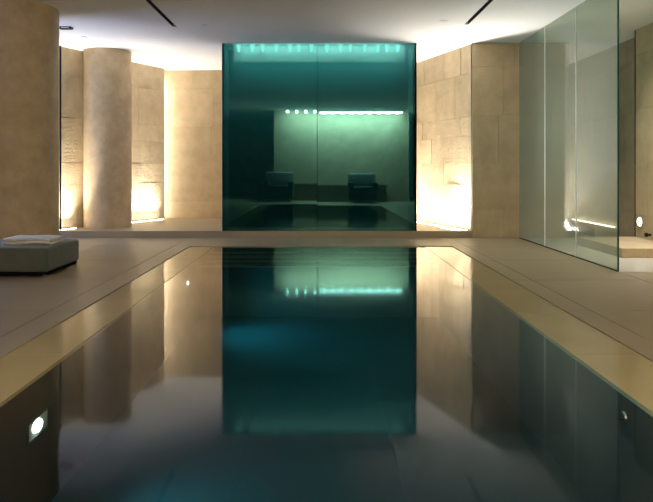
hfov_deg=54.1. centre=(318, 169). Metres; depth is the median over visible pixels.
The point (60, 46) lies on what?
post
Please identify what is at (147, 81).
wall
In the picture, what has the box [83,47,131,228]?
stone column
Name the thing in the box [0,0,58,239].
stone column
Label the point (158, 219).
uplight
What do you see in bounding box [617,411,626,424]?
pool light
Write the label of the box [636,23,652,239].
wall
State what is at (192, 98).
wall
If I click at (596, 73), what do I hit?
wall
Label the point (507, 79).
wall
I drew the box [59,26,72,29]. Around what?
ceiling fitting
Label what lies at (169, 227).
floor
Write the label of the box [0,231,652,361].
floor
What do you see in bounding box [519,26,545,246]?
glass panel
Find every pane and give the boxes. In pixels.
[222,43,316,230]
[317,43,416,230]
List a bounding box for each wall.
[59,46,163,228]
[164,70,221,217]
[417,44,470,229]
[471,43,568,237]
[569,38,636,236]
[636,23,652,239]
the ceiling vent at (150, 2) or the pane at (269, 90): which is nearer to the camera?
the ceiling vent at (150, 2)
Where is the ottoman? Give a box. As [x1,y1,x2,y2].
[0,239,78,276]
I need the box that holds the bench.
[569,219,616,236]
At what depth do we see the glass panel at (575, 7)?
8.06 m
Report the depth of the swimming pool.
4.46 m
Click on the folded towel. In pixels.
(18, 239)
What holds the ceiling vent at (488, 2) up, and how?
in the ceiling
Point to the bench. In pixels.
(583, 227)
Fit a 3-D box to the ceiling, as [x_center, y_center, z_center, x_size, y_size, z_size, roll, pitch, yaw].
[0.000,-2.120,4.000,14.000,0.120,20.000,0,0,0]
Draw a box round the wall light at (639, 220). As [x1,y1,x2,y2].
[637,217,642,226]
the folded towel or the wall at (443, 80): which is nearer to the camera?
the folded towel
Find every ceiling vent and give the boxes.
[146,0,172,26]
[465,0,492,23]
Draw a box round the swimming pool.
[0,247,652,501]
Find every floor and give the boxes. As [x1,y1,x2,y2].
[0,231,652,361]
[59,218,472,237]
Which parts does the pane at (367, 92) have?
edge trim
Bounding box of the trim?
[635,30,635,236]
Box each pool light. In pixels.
[26,407,47,445]
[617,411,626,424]
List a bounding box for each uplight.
[132,219,164,222]
[417,222,467,230]
[438,227,460,230]
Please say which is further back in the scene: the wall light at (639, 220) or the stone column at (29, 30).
the wall light at (639, 220)
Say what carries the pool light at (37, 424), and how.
attached to the swimming pool
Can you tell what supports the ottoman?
on the floor at (619, 305)
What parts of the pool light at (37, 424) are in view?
plate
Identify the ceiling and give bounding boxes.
[31,0,652,69]
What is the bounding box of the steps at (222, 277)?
[125,247,513,312]
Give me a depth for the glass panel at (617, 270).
6.93 m
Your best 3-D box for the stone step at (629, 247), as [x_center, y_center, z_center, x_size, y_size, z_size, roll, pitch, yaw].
[4.223,1.039,8.715,0.865,0.118,1.430,0,0,0]
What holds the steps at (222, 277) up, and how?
in the swimming pool
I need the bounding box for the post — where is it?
[60,46,60,230]
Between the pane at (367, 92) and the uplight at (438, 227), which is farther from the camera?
the uplight at (438, 227)
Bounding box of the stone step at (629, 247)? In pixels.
[577,237,652,257]
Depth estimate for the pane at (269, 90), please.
10.39 m
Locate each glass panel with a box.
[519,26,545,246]
[545,7,576,256]
[576,0,618,271]
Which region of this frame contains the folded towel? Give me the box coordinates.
[3,235,62,244]
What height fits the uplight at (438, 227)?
0.009 m
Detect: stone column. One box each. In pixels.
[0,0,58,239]
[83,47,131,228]
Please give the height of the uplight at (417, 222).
0.009 m
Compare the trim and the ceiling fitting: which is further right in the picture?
the trim

